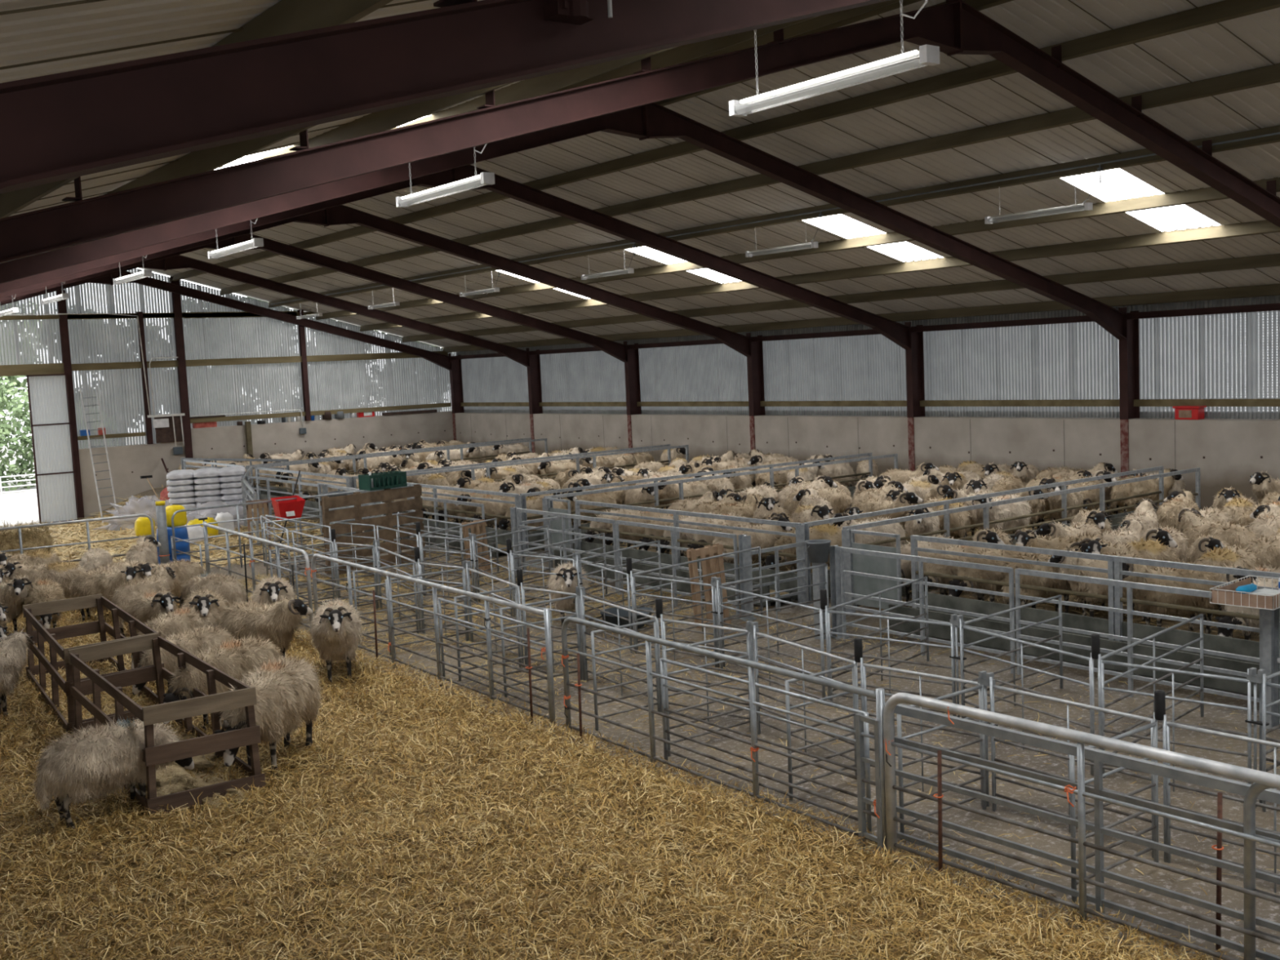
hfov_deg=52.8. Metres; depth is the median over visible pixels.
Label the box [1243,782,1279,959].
gate
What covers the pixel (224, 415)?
plank
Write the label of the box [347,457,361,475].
sheep
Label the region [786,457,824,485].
sheep
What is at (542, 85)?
roof purlin
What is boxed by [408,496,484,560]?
gate
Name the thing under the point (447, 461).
sheep
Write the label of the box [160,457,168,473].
shovel
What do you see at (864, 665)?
hurdle
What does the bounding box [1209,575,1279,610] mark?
wire tray
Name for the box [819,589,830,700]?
post
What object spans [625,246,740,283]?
window
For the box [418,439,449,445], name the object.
sheep
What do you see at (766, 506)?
sheep
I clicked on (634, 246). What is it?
cable
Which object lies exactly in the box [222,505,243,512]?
sack
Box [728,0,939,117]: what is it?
fluorescent light
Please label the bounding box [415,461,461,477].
sheep
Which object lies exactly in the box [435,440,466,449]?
sheep
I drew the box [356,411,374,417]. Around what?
tub
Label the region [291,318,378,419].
tree
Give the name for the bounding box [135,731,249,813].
heap
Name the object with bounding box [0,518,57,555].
hay bale
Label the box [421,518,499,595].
hurdle
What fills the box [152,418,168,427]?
box
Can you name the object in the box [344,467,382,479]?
sheep
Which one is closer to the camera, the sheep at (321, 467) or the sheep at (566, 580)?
the sheep at (566, 580)
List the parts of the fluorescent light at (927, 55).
hanging chain, hanging chain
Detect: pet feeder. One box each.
[22,593,164,733]
[67,633,266,816]
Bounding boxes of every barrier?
[182,459,248,497]
[256,466,349,516]
[382,480,519,542]
[574,500,801,602]
[910,534,1115,640]
[1113,555,1279,663]
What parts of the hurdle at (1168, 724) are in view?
rail, rail, rail, rail, rail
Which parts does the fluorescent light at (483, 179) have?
hanging chain, hanging chain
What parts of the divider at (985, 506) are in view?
post, rail, neck rail, post, post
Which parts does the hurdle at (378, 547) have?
rail, rail, rail, rail, rail, rail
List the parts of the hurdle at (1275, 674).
rail, rail, rail, rail, rail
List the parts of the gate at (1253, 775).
rail, frame, rail, rail, rail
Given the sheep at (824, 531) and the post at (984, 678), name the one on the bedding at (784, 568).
the sheep at (824, 531)
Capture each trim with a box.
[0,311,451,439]
[56,289,84,519]
[136,311,153,444]
[170,276,193,457]
[244,421,253,456]
[297,309,311,421]
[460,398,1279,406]
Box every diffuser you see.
[0,309,13,316]
[41,295,65,304]
[114,272,146,284]
[208,241,257,258]
[297,314,319,319]
[368,303,396,309]
[398,177,487,206]
[460,288,494,296]
[582,270,627,279]
[733,53,927,115]
[747,244,811,257]
[987,205,1086,223]
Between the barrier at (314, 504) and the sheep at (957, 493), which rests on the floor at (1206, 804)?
the barrier at (314, 504)
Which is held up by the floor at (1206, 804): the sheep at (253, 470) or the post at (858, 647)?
the post at (858, 647)
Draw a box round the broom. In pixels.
[140,475,160,501]
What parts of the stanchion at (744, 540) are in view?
foot plate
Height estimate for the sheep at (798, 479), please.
1.008 m
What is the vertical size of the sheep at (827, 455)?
1.034 m
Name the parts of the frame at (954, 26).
ridge plate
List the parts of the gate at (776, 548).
rail, rail, rail, rail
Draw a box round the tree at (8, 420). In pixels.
[0,349,12,439]
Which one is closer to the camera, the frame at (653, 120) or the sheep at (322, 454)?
the frame at (653, 120)
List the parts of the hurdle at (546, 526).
rail, rail, rail, rail, rail, rail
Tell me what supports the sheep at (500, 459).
on the bedding
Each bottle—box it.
[368,471,373,487]
[373,472,377,487]
[377,471,382,487]
[382,471,386,485]
[387,471,391,485]
[392,470,396,484]
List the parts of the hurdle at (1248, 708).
rail, rail, rail, rail, rail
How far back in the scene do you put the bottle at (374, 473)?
23.93 m
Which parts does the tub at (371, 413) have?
label panel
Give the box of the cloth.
[1235,583,1257,593]
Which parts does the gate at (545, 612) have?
frame, rail, rail, rail, rail, post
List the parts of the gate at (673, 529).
rail, rail, rail, rail, rail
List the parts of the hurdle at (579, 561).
rail, rail, rail, rail, rail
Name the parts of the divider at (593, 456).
post, rail, post, neck rail, post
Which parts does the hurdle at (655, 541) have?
rail, rail, rail, rail, rail, rail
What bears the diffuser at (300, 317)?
attached to the fluorescent light at (318, 314)
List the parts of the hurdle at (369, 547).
rail, rail, rail, rail, rail, rail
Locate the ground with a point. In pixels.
(27, 512)
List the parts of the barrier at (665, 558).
post, post, second rail, neck rail, rail, post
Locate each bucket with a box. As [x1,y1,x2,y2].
[271,495,305,519]
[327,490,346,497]
[804,539,831,563]
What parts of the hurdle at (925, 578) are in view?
rail, rail, rail, rail, rail, rail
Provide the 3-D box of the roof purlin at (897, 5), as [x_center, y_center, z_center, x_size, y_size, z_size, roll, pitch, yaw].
[-2.219,-5.992,21.910,0.126,0.222,54.300,-6,6,-37]
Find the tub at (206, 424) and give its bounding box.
[192,422,217,428]
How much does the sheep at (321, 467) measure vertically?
1.025 m
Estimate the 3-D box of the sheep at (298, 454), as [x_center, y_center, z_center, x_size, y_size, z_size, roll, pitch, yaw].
[-12.796,-0.590,46.429,1.463,1.000,0.616,-4,5,-18]
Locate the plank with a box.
[190,414,225,418]
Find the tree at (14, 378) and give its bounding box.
[0,302,47,422]
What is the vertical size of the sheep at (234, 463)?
1.008 m
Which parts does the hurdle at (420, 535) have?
rail, rail, rail, rail, rail, rail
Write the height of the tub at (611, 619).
0.200 m
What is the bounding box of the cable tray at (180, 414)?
[147,413,184,417]
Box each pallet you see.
[320,484,426,577]
[461,519,491,574]
[686,543,731,628]
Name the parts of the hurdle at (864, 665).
rail, rail, rail, rail, rail, rail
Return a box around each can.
[79,429,89,435]
[97,427,106,435]
[236,421,242,425]
[257,420,265,424]
[281,417,285,422]
[295,416,301,421]
[322,411,331,419]
[334,411,343,418]
[350,413,355,417]
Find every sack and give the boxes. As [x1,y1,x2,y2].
[134,516,155,536]
[160,487,169,500]
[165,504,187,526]
[166,471,193,479]
[166,477,194,485]
[167,484,194,492]
[168,469,195,473]
[168,489,195,498]
[168,496,195,504]
[169,502,195,509]
[186,510,197,515]
[186,514,196,521]
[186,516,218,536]
[186,524,204,543]
[193,469,219,478]
[194,467,219,471]
[194,475,220,484]
[194,482,221,490]
[194,488,220,496]
[195,494,221,502]
[195,500,221,507]
[195,507,222,515]
[196,512,219,519]
[214,511,234,534]
[218,467,244,476]
[219,466,245,471]
[219,474,243,482]
[219,481,241,488]
[220,487,246,494]
[220,493,247,501]
[221,498,248,506]
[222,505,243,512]
[222,511,243,518]
[233,517,244,524]
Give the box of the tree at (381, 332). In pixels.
[366,332,455,412]
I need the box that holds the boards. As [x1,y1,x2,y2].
[382,409,436,415]
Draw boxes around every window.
[214,115,431,169]
[496,270,589,298]
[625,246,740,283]
[803,213,942,262]
[1060,168,1220,231]
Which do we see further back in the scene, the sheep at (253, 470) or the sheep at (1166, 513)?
the sheep at (253, 470)
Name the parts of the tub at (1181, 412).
label panel, lid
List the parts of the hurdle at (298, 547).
rail, rail, rail, rail, rail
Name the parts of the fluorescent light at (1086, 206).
hanging chain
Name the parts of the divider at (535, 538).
post, rail, neck rail, post, post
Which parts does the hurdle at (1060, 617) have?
rail, rail, rail, rail, rail, rail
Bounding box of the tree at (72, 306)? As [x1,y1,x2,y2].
[35,306,167,439]
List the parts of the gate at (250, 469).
rail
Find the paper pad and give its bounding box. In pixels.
[1247,587,1279,596]
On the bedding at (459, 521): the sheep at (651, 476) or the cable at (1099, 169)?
the sheep at (651, 476)
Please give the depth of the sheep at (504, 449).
45.17 m
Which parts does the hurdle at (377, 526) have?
rail, rail, rail, rail, rail, rail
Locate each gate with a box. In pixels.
[0,473,37,506]
[0,513,155,562]
[171,483,414,567]
[180,457,289,488]
[202,521,313,633]
[240,466,253,526]
[242,475,271,524]
[242,479,260,546]
[267,478,323,534]
[311,553,555,731]
[317,482,374,532]
[337,486,412,551]
[368,490,383,516]
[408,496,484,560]
[515,507,618,594]
[520,514,578,573]
[547,497,573,554]
[561,616,887,860]
[615,520,739,618]
[659,657,871,834]
[751,541,808,611]
[839,546,1015,673]
[849,529,902,611]
[883,692,1279,959]
[1014,568,1262,702]
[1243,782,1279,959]
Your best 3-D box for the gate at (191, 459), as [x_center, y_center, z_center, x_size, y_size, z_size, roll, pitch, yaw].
[-12.656,-0.075,40.200,5.295,1.185,0.063,1,6,36]
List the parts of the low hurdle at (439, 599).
rail, rail, rail, rail, rail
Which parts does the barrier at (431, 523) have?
post, neck rail, rail, second rail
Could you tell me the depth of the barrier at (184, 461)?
39.48 m
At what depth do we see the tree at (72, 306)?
61.99 m
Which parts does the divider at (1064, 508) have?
post, rail, neck rail, post, post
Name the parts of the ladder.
rail, rail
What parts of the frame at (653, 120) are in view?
ridge plate, knee plate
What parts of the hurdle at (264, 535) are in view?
rail, rail, rail, rail, rail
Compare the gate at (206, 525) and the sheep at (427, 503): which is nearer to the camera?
the gate at (206, 525)
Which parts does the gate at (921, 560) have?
rail, rail, rail, rail, rail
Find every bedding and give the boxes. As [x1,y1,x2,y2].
[0,604,1152,959]
[447,485,782,531]
[626,506,1134,573]
[866,591,1259,641]
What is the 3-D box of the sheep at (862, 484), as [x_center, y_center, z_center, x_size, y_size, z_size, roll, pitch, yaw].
[4.657,0.425,26.273,0.703,1.068,1.528,0,6,22]
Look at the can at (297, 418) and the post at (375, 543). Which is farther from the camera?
the can at (297, 418)
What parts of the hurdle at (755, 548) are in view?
rail, rail, rail, rail, rail, rail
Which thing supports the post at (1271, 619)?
on the floor at (1206, 804)
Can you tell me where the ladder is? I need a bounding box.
[79,386,118,523]
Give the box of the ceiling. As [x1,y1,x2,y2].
[0,0,1279,347]
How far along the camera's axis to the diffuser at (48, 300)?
27.64 m
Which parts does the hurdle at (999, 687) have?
rail, rail, rail, rail, rail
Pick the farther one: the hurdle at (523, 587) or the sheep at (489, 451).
the sheep at (489, 451)
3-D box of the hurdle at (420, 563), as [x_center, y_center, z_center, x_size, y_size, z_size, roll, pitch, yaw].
[-2.664,1.640,17.510,0.949,0.994,0.029,2,7,41]
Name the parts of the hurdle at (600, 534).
rail, rail, rail, rail, rail, rail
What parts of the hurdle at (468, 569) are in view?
rail, rail, rail, rail, rail, rail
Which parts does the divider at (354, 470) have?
post, post, rail, neck rail, post, post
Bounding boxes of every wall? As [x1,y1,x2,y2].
[0,268,456,448]
[78,411,453,518]
[452,412,1279,510]
[455,295,1279,419]
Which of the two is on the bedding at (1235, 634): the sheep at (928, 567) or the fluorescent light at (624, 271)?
the sheep at (928, 567)
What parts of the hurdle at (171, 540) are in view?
rail, rail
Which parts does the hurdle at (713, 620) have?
rail, rail, rail, rail, rail, rail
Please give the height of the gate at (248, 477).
1.178 m
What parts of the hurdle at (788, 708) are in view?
rail, rail, rail, rail, rail, rail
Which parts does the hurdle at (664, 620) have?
rail, rail, rail, rail, rail, rail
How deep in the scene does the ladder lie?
42.36 m
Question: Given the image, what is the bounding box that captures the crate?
[358,471,407,490]
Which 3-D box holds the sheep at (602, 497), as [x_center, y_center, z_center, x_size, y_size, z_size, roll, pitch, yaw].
[-1.052,0.621,27.192,1.368,1.026,0.669,-5,6,-27]
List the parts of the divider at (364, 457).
post, post, neck rail, rail, post, post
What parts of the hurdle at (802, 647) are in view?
rail, rail, rail, rail, rail, rail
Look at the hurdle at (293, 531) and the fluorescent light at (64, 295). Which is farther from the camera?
the fluorescent light at (64, 295)
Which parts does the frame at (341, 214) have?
ridge plate, knee plate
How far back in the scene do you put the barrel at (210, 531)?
30.27 m
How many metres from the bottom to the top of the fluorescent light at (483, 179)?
0.707 m
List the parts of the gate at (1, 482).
rail, rail, rail, rail, rail, rail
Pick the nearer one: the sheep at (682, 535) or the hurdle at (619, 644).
the hurdle at (619, 644)
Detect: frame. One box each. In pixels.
[0,0,889,193]
[0,0,1279,263]
[0,102,1139,478]
[0,164,924,471]
[0,204,764,449]
[0,233,641,453]
[0,254,542,453]
[0,271,464,440]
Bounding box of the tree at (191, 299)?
[137,298,260,426]
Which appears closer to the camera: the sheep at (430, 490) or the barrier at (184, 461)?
the sheep at (430, 490)
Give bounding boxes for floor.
[0,487,1279,959]
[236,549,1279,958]
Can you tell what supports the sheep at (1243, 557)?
on the bedding at (1235, 634)
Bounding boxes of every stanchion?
[321,484,328,494]
[346,476,355,494]
[510,506,524,574]
[515,494,529,555]
[542,497,554,555]
[737,533,756,621]
[796,523,813,605]
[829,545,849,639]
[841,528,857,613]
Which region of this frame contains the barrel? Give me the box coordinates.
[156,524,191,565]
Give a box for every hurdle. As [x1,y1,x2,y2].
[170,536,203,569]
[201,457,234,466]
[260,515,292,585]
[262,511,401,575]
[265,515,333,575]
[268,542,334,602]
[292,530,336,599]
[293,546,377,615]
[329,521,377,580]
[335,542,379,609]
[352,562,418,643]
[376,524,419,587]
[377,546,419,624]
[385,568,468,656]
[396,514,463,574]
[418,562,469,640]
[419,534,475,600]
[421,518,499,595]
[437,597,548,711]
[453,586,521,680]
[467,568,521,657]
[473,540,512,613]
[475,524,551,602]
[499,595,582,697]
[511,533,607,613]
[511,553,576,623]
[522,586,582,679]
[577,560,631,652]
[579,540,662,621]
[582,595,657,700]
[591,618,660,730]
[631,574,716,667]
[632,546,763,649]
[662,618,749,721]
[662,631,751,756]
[719,585,822,697]
[720,564,828,667]
[755,631,854,761]
[785,663,857,800]
[826,609,955,716]
[827,576,928,691]
[862,662,982,806]
[888,604,1259,696]
[897,684,986,840]
[959,625,1092,774]
[962,594,1062,717]
[992,684,1154,858]
[1069,721,1159,902]
[1097,613,1204,753]
[1100,659,1251,791]
[1165,721,1279,893]
[1259,671,1279,803]
[1262,682,1279,809]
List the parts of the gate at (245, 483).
rail, rail, rail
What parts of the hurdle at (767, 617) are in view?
rail, rail, rail, rail, rail, rail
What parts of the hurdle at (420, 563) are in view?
rail, rail, rail, rail, rail, rail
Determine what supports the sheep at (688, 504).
on the bedding at (784, 568)
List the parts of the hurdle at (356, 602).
rail, rail, rail, rail, rail, rail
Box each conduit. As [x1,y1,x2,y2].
[8,312,184,446]
[190,408,303,427]
[271,132,1279,304]
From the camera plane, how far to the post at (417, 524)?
20.76 m
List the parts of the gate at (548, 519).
rail, rail, rail, rail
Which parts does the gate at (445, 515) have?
rail, rail, rail, rail, rail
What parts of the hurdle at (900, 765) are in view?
rail, rail, rail, rail, rail, rail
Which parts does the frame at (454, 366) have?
ridge plate, knee plate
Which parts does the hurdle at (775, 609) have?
rail, rail, rail, rail, rail, rail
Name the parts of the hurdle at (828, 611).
rail, rail, rail, rail, rail, rail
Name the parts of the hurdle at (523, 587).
rail, rail, rail, rail, rail, rail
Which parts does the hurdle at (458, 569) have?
rail, rail, rail, rail, rail, rail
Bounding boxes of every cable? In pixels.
[627,243,635,268]
[810,211,822,242]
[1082,164,1102,203]
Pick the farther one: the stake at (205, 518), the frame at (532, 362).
the frame at (532, 362)
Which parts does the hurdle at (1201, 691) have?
rail, rail, rail, rail, rail, rail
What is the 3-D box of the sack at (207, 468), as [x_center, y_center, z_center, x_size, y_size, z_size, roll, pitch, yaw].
[-11.296,-0.210,33.654,0.650,0.188,0.770,-4,5,-16]
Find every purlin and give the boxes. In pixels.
[0,0,393,218]
[104,124,316,195]
[169,0,1279,281]
[219,63,1279,294]
[262,82,512,159]
[268,124,1279,307]
[315,177,1279,319]
[360,219,1279,331]
[402,253,1279,342]
[404,45,679,126]
[442,283,1279,352]
[451,302,1279,359]
[469,0,1013,164]
[544,15,819,94]
[677,0,902,64]
[783,0,922,39]
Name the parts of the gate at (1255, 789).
rail, rail, rail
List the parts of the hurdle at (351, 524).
rail, rail, rail, rail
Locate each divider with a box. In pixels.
[245,437,532,500]
[254,438,547,500]
[352,444,671,519]
[391,444,688,518]
[520,453,872,551]
[543,453,897,552]
[803,466,1164,600]
[842,467,1201,606]
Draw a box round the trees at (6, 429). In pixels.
[0,377,35,491]
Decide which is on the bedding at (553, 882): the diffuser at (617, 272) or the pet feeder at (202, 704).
the pet feeder at (202, 704)
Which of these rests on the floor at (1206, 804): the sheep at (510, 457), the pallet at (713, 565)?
the pallet at (713, 565)
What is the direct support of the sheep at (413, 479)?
on the bedding
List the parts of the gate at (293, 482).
rail, rail, rail, rail, rail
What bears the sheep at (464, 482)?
on the bedding at (459, 521)
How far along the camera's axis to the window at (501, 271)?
35.97 m
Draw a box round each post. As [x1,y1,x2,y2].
[155,501,169,564]
[330,528,338,601]
[373,539,382,609]
[413,546,423,633]
[415,521,423,595]
[462,560,472,642]
[469,533,477,604]
[506,538,515,622]
[516,568,526,667]
[572,552,582,607]
[575,586,586,681]
[626,557,635,653]
[655,597,663,712]
[711,576,723,668]
[746,620,759,734]
[812,562,826,639]
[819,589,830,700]
[853,637,865,777]
[854,713,882,858]
[949,613,966,718]
[977,671,997,811]
[1090,633,1102,775]
[1153,689,1166,862]
[1244,667,1269,812]
[1262,606,1279,728]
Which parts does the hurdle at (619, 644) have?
rail, rail, rail, rail, rail, rail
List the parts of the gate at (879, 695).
frame, rail, rail, rail, rail, post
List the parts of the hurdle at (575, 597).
rail, rail, rail, rail, rail, rail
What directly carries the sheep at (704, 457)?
on the bedding at (459, 521)
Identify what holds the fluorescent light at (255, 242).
hanging from the ceiling
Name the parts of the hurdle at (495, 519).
rail, rail, rail, rail, rail, rail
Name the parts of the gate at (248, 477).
rail, rail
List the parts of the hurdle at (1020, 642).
rail, rail, rail, rail, rail, rail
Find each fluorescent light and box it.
[0,295,18,316]
[40,281,69,304]
[113,255,152,284]
[207,217,263,258]
[296,302,322,319]
[368,287,399,309]
[395,143,494,208]
[459,272,499,296]
[581,248,634,279]
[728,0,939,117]
[745,218,817,257]
[984,174,1093,224]
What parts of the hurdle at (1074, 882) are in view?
rail, rail, rail, rail, rail, rail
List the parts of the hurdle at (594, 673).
rail, rail, rail, rail, rail, rail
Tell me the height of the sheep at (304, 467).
1.026 m
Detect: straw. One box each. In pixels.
[0,596,1244,959]
[35,494,403,570]
[150,459,1258,639]
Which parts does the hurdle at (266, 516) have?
rail, rail, rail, rail, rail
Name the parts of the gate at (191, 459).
rail, rail, rail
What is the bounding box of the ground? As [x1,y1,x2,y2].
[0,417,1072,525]
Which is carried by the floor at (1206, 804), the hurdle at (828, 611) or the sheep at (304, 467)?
the hurdle at (828, 611)
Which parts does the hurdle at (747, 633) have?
rail, rail, rail, rail, rail, rail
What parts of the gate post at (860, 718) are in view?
rail, rail, rail, rail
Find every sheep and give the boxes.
[0,547,62,567]
[0,564,12,584]
[0,572,33,635]
[0,600,8,627]
[0,622,8,641]
[0,628,34,716]
[2,559,87,612]
[23,577,66,629]
[28,714,194,830]
[69,560,144,622]
[77,546,113,572]
[89,557,138,613]
[110,563,176,635]
[124,533,161,564]
[124,586,179,635]
[131,604,219,668]
[132,623,235,695]
[137,557,205,599]
[162,635,281,729]
[176,456,204,470]
[176,571,249,608]
[180,586,229,619]
[200,461,231,468]
[213,652,324,771]
[216,595,312,659]
[219,462,249,466]
[226,461,266,487]
[241,453,256,465]
[245,466,284,490]
[249,573,297,606]
[254,455,272,463]
[258,452,295,462]
[270,449,305,460]
[273,461,308,474]
[274,467,315,501]
[279,471,332,498]
[302,452,317,459]
[302,477,343,500]
[306,462,332,473]
[307,596,364,684]
[315,476,358,502]
[317,451,351,471]
[319,448,347,456]
[321,452,352,468]
[324,456,343,470]
[326,467,349,478]
[327,444,355,453]
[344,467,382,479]
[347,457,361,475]
[355,448,372,458]
[356,449,397,470]
[357,467,373,475]
[358,449,402,469]
[362,442,377,453]
[372,445,404,453]
[377,447,411,457]
[377,462,393,471]
[385,464,420,486]
[386,444,396,449]
[387,466,400,471]
[392,484,444,520]
[399,447,435,462]
[400,458,439,468]
[401,453,421,462]
[404,443,416,448]
[407,483,459,522]
[409,441,448,448]
[414,444,444,451]
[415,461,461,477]
[416,465,439,483]
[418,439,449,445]
[418,473,448,485]
[421,490,472,522]
[425,450,444,463]
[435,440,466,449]
[437,458,471,465]
[438,492,493,528]
[440,462,486,475]
[441,445,469,462]
[443,459,477,465]
[444,469,486,484]
[448,439,461,443]
[449,470,475,484]
[454,492,507,529]
[456,475,497,488]
[466,446,486,463]
[468,443,498,462]
[471,474,521,496]
[471,495,515,528]
[483,456,502,466]
[483,462,530,475]
[484,466,520,485]
[492,443,529,454]
[494,451,519,460]
[498,480,543,497]
[498,497,566,531]
[502,454,516,463]
[511,455,542,477]
[511,486,562,505]
[515,472,540,485]
[515,480,553,488]
[517,452,538,458]
[524,452,549,459]
[526,476,560,489]
[526,485,548,497]
[537,460,582,479]
[539,452,573,479]
[545,560,591,626]
[546,448,573,455]
[549,446,582,462]
[549,449,565,453]
[553,469,579,488]
[560,479,586,523]
[560,488,617,524]
[564,466,611,490]
[568,477,592,491]
[580,448,622,469]
[580,466,598,474]
[581,456,612,469]
[584,508,645,549]
[589,445,618,452]
[593,475,625,510]
[600,472,628,504]
[604,510,669,553]
[611,466,640,476]
[613,453,637,468]
[616,474,642,504]
[622,481,654,511]
[632,451,654,463]
[632,460,665,472]
[635,472,673,484]
[636,466,682,477]
[639,510,693,555]
[653,476,697,509]
[656,511,724,562]
[657,462,699,473]
[657,479,709,504]
[659,447,689,466]
[666,490,719,514]
[667,457,688,467]
[678,463,718,477]
[687,511,751,557]
[688,450,737,462]
[689,492,742,513]
[691,465,718,478]
[693,469,734,492]
[698,455,714,466]
[701,457,751,471]
[709,493,757,524]
[711,514,791,566]
[714,456,756,487]
[716,464,756,487]
[717,487,764,509]
[723,471,752,493]
[733,452,751,459]
[737,484,778,501]
[747,454,799,469]
[748,447,785,459]
[752,495,785,525]
[754,464,779,489]
[760,458,798,471]
[765,510,795,565]
[765,523,842,573]
[776,474,837,518]
[777,453,828,488]
[782,485,853,516]
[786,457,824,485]
[788,474,853,513]
[790,502,833,530]
[792,488,834,526]
[799,459,855,487]
[808,454,817,459]
[823,453,848,486]
[828,511,907,547]
[843,505,870,523]
[850,479,907,506]
[853,478,877,497]
[853,490,923,528]
[855,459,879,480]
[865,475,892,481]
[873,477,933,505]
[878,462,939,483]
[880,487,905,530]
[900,533,959,601]
[904,506,940,542]
[907,474,941,484]
[918,540,996,601]
[921,496,972,537]
[922,466,982,484]
[923,483,954,503]
[937,464,960,473]
[940,469,967,490]
[942,488,1000,540]
[948,542,1039,608]
[955,459,985,479]
[960,477,992,530]
[971,491,1032,535]
[971,526,1013,545]
[981,462,1013,478]
[982,470,1014,488]
[991,474,1026,496]
[1000,537,1089,613]
[1008,524,1111,602]
[1009,461,1039,485]
[1016,484,1048,530]
[1023,475,1059,522]
[1034,465,1072,479]
[1034,520,1102,539]
[1039,468,1092,485]
[1046,480,1084,523]
[1047,546,1152,620]
[1051,461,1117,478]
[1069,507,1112,532]
[1073,475,1101,511]
[1078,533,1181,606]
[1093,468,1120,515]
[1095,517,1143,545]
[1109,466,1183,514]
[1117,497,1160,536]
[1122,559,1217,634]
[1127,468,1185,496]
[1142,525,1188,563]
[1155,488,1199,533]
[1176,505,1235,538]
[1177,508,1257,551]
[1183,532,1230,604]
[1195,542,1261,621]
[1212,485,1243,511]
[1214,577,1278,639]
[1217,560,1279,639]
[1221,495,1257,524]
[1237,500,1279,528]
[1244,532,1279,568]
[1245,502,1279,538]
[1248,471,1279,504]
[1259,490,1279,505]
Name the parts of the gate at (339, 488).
rail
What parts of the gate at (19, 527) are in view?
rail, rail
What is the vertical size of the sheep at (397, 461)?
1.082 m
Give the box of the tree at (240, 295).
[212,294,328,422]
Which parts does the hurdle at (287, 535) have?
rail, rail, rail, rail, rail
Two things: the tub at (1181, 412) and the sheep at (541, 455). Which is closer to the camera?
the tub at (1181, 412)
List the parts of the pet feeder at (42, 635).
post, post, post, post, post, post, post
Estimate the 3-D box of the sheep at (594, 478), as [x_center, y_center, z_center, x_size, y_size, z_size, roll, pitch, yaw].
[-1.311,0.187,31.884,0.627,1.060,1.476,3,7,45]
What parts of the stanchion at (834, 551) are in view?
foot plate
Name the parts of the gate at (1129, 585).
rail, rail, rail, rail, rail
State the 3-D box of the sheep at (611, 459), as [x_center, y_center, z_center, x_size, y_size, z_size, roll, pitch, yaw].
[-1.036,-0.439,38.702,1.526,1.043,0.642,-2,5,2]
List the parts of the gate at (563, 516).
rail, rail, rail, rail, rail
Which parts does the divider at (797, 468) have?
post, rail, neck rail, post, post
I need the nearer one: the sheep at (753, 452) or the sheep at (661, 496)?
the sheep at (661, 496)
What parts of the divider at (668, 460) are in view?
post, post, rail, neck rail, post, post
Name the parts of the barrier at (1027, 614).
post, rail, neck rail, second rail, post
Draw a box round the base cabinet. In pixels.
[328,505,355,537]
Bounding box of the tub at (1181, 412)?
[1172,405,1206,419]
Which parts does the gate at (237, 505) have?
rail, rail, rail, rail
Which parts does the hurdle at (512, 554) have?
rail, rail, rail, rail, rail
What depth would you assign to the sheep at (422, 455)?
44.33 m
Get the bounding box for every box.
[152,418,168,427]
[173,446,182,454]
[298,427,306,434]
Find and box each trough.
[364,525,512,556]
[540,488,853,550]
[554,550,792,606]
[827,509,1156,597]
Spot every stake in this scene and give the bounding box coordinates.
[198,517,208,569]
[243,543,248,601]
[291,564,297,630]
[373,590,378,666]
[525,627,533,727]
[574,653,582,745]
[933,750,943,881]
[1211,791,1223,950]
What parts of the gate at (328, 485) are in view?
rail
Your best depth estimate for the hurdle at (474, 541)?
19.10 m
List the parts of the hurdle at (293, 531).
rail, rail, rail, rail, rail, rail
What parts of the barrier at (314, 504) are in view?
post, neck rail, post, second rail, rail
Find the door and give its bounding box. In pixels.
[26,373,79,523]
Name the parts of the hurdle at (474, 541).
rail, rail, rail, rail, rail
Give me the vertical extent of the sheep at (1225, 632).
0.913 m
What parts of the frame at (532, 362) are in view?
ridge plate, knee plate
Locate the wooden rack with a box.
[245,498,271,554]
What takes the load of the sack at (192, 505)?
on the sack at (188, 513)
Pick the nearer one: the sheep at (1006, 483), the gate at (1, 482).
the sheep at (1006, 483)
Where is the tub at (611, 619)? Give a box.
[600,605,653,629]
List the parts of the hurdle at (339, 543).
rail, rail, rail, rail, rail, rail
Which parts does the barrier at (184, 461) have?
second rail, rail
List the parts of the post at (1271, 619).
plate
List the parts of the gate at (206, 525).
post, rail, rail, rail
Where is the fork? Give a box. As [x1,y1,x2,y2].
[275,470,300,559]
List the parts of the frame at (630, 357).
ridge plate, knee plate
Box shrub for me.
[76,403,119,448]
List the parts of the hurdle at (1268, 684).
rail, rail, rail, rail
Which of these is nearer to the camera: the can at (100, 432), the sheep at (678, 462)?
the sheep at (678, 462)
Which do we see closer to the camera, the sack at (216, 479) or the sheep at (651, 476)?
the sheep at (651, 476)
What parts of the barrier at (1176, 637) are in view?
post, neck rail, rail, second rail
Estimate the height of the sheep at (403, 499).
0.964 m
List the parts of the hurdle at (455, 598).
rail, rail, rail, rail, rail, rail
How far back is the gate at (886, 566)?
17.56 m
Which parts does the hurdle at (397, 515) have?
rail, rail, rail, rail, rail, rail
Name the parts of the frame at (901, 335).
ridge plate, knee plate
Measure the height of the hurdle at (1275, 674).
0.994 m
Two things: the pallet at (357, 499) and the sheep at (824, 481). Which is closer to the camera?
the pallet at (357, 499)
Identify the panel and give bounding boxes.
[154,415,184,443]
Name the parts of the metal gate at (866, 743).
rail, rail, rail, rail, rail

